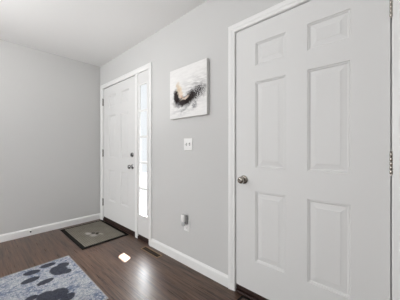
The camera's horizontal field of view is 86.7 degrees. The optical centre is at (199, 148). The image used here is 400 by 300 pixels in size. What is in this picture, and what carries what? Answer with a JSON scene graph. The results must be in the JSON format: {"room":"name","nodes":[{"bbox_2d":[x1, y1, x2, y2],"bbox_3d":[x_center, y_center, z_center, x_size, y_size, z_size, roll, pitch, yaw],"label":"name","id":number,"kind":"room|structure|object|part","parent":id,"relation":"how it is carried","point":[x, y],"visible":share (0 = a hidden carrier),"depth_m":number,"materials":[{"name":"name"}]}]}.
{"room":"entryway","nodes":[
{"label":"entryway","id":0,"kind":"room"},
{"bbox_2d":[0,39,99,234],"bbox_3d":[-3.276,-0.093,1.696,0.140,2.440,5.069,0,0,43],"label":"wall","id":1,"kind":"structure","parent":0,"point":[50,103],"depth_m":2.88,"materials":[{"name":"grey paint"}]},
{"bbox_2d":[0,213,99,242],"bbox_3d":[-3.266,1.081,1.592,0.014,0.092,4.929,0,0,43],"label":"baseboard","id":2,"kind":"structure","parent":1,"relation":"attached to","point":[44,228],"depth_m":2.87,"materials":[{"name":"white paint"}]},
{"bbox_2d":[0,0,206,66],"bbox_3d":[-0.881,-1.373,-0.597,6.770,0.120,5.209,0,0,43],"label":"ceiling","id":3,"kind":"structure","parent":0,"point":[94,32],"depth_m":2.21,"materials":[{"name":"white paint"}]},
{"bbox_2d":[0,219,250,299],"bbox_3d":[-0.881,1.187,-0.597,6.770,0.120,5.209,0,0,43],"label":"floor","id":4,"kind":"structure","parent":0,"point":[122,270],"depth_m":2.01,"materials":[{"name":"brown wood"}]},
{"bbox_2d":[0,255,108,299],"bbox_3d":[-1.547,1.122,1.339,0.936,0.010,1.536,0,0,43],"label":"rug","id":5,"kind":"object","parent":4,"relation":"on","point":[62,278],"visible":1,"depth_m":1.74,"materials":[{"name":"grey fabric"}]},
{"bbox_2d":[61,220,128,249],"bbox_3d":[-1.425,1.123,2.845,0.843,0.008,0.566,0,0,43],"label":"door mat","id":6,"kind":"object","parent":4,"relation":"on","point":[88,235],"visible":1,"depth_m":2.79,"materials":[{"name":"beige fabric"}]},
{"bbox_2d":[103,217,148,243],"bbox_3d":[-1.015,1.099,2.965,1.262,0.055,0.142,0,0,43],"label":"threshold","id":7,"kind":"object","parent":4,"relation":"on","point":[113,223],"visible":0.34,"depth_m":2.86,"materials":[{"name":"black wood"}]},
{"bbox_2d":[140,246,161,257],"bbox_3d":[-0.532,1.125,2.306,0.308,0.005,0.072,0,0,43],"label":"floor vent","id":8,"kind":"object","parent":4,"relation":"in","point":[146,249],"visible":1,"depth_m":2.29,"materials":[{"name":"brown metal"}]},
{"bbox_2d":[237,295,249,299],"bbox_3d":[0.471,1.123,1.173,0.832,0.008,0.465,0,0,43],"label":"floor vent","id":9,"kind":"object","parent":4,"relation":"on","point":[242,297],"visible":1,"depth_m":1.58,"materials":[{"name":"brown metal"}]},
{"bbox_2d":[235,284,267,299],"bbox_3d":[0.665,1.101,1.419,0.918,0.052,0.148,0,0,43],"label":"threshold","id":10,"kind":"object","parent":4,"relation":"on","point":[240,289],"visible":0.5,"depth_m":1.61,"materials":[{"name":"black wood"}]},
{"bbox_2d":[100,0,284,274],"bbox_3d":[0.833,-0.093,1.270,6.490,2.440,0.140,0,0,43],"label":"wall","id":11,"kind":"structure","parent":0,"point":[193,183],"depth_m":2.00,"materials":[{"name":"grey paint"}]},
{"bbox_2d":[102,76,134,231],"bbox_3d":[-1.181,0.067,3.017,0.956,1.996,0.107,0,0,43],"label":"door","id":12,"kind":"structure","parent":11,"relation":"in","point":[118,102],"depth_m":2.97,"materials":[{"name":"white paint"}]},
{"bbox_2d":[100,62,151,246],"bbox_3d":[-1.021,0.066,2.960,1.389,2.123,0.158,0,0,43],"label":"door frame","id":13,"kind":"structure","parent":11,"relation":"attached to","point":[149,65],"depth_m":2.67,"materials":[{"name":"white paint"}]},
{"bbox_2d":[138,69,148,238],"bbox_3d":[-0.684,0.066,2.578,0.249,2.006,0.024,0,0,43],"label":"window","id":14,"kind":"structure","parent":11,"relation":"in","point":[143,77],"depth_m":2.59,"materials":[{"name":"white paint"}]},
{"bbox_3d":[-0.686,0.015,2.576,0.200,1.623,0.018,0,0,43],"label":"glass moulding","id":15,"kind":"part","parent":14,"relation":"part of","materials":[{"name":"glass"}]},
{"bbox_2d":[184,219,189,231],"bbox_3d":[-0.129,0.740,2.051,0.074,0.118,0.009,0,0,43],"label":"wall outlet","id":16,"kind":"object","parent":11,"relation":"attached to","point":[187,226],"visible":0.66,"depth_m":2.04,"materials":[{"name":"white plastic"}]},
{"bbox_2d":[181,214,187,225],"bbox_3d":[-0.151,0.684,2.030,0.051,0.110,0.052,0,0,43],"label":"plug","id":17,"kind":"object","parent":16,"relation":"attached to","point":[184,218],"visible":1,"depth_m":2.02,"materials":[{"name":"grey plastic"}]},
{"bbox_2d":[184,138,192,149],"bbox_3d":[-0.119,-0.041,2.034,0.116,0.116,0.021,0,0,43],"label":"light switch","id":18,"kind":"object","parent":11,"relation":"attached to","point":[188,142],"visible":1,"depth_m":2.03,"materials":[{"name":"white plastic"}]},
{"bbox_2d":[170,58,208,119],"bbox_3d":[-0.113,-0.542,2.018,0.500,0.490,0.036,0,0,43],"label":"canvas painting","id":19,"kind":"object","parent":11,"relation":"attached to","point":[189,84],"visible":1,"depth_m":1.97,"materials":[{"name":"white fabric"}]},
{"bbox_2d":[151,238,227,287],"bbox_3d":[-0.164,1.081,2.081,1.072,0.092,0.014,0,0,43],"label":"baseboard","id":20,"kind":"structure","parent":11,"relation":"attached to","point":[200,267],"depth_m":1.99,"materials":[{"name":"white paint"}]},
{"bbox_2d":[228,0,399,299],"bbox_3d":[0.662,0.073,1.415,1.041,2.108,0.158,0,0,43],"label":"door frame","id":21,"kind":"structure","parent":11,"relation":"attached to","point":[285,5],"depth_m":1.09,"materials":[{"name":"white paint"}]},
{"bbox_2d":[236,0,392,299],"bbox_3d":[0.614,0.076,1.358,0.920,1.981,0.100,0,0,43],"label":"door","id":22,"kind":"structure","parent":11,"relation":"in","point":[314,159],"depth_m":1.29,"materials":[{"name":"white paint"}]},
{"bbox_3d":[0.314,0.239,1.604,0.053,0.053,0.052,0,0,43],"label":"knob","id":23,"kind":"part","parent":22,"relation":"part of","materials":[{"name":"silver metal"}]},
{"label":"outside","id":24,"kind":"structure","parent":0,"visible":0},
{"bbox_2d":[141,172,146,215],"bbox_3d":[1.363,1.247,5.922,12.000,0.200,7.431,0,0,43],"label":"ground","id":25,"kind":"structure","parent":24,"point":[143,174],"depth_m":5.29,"materials":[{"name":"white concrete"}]}
]}

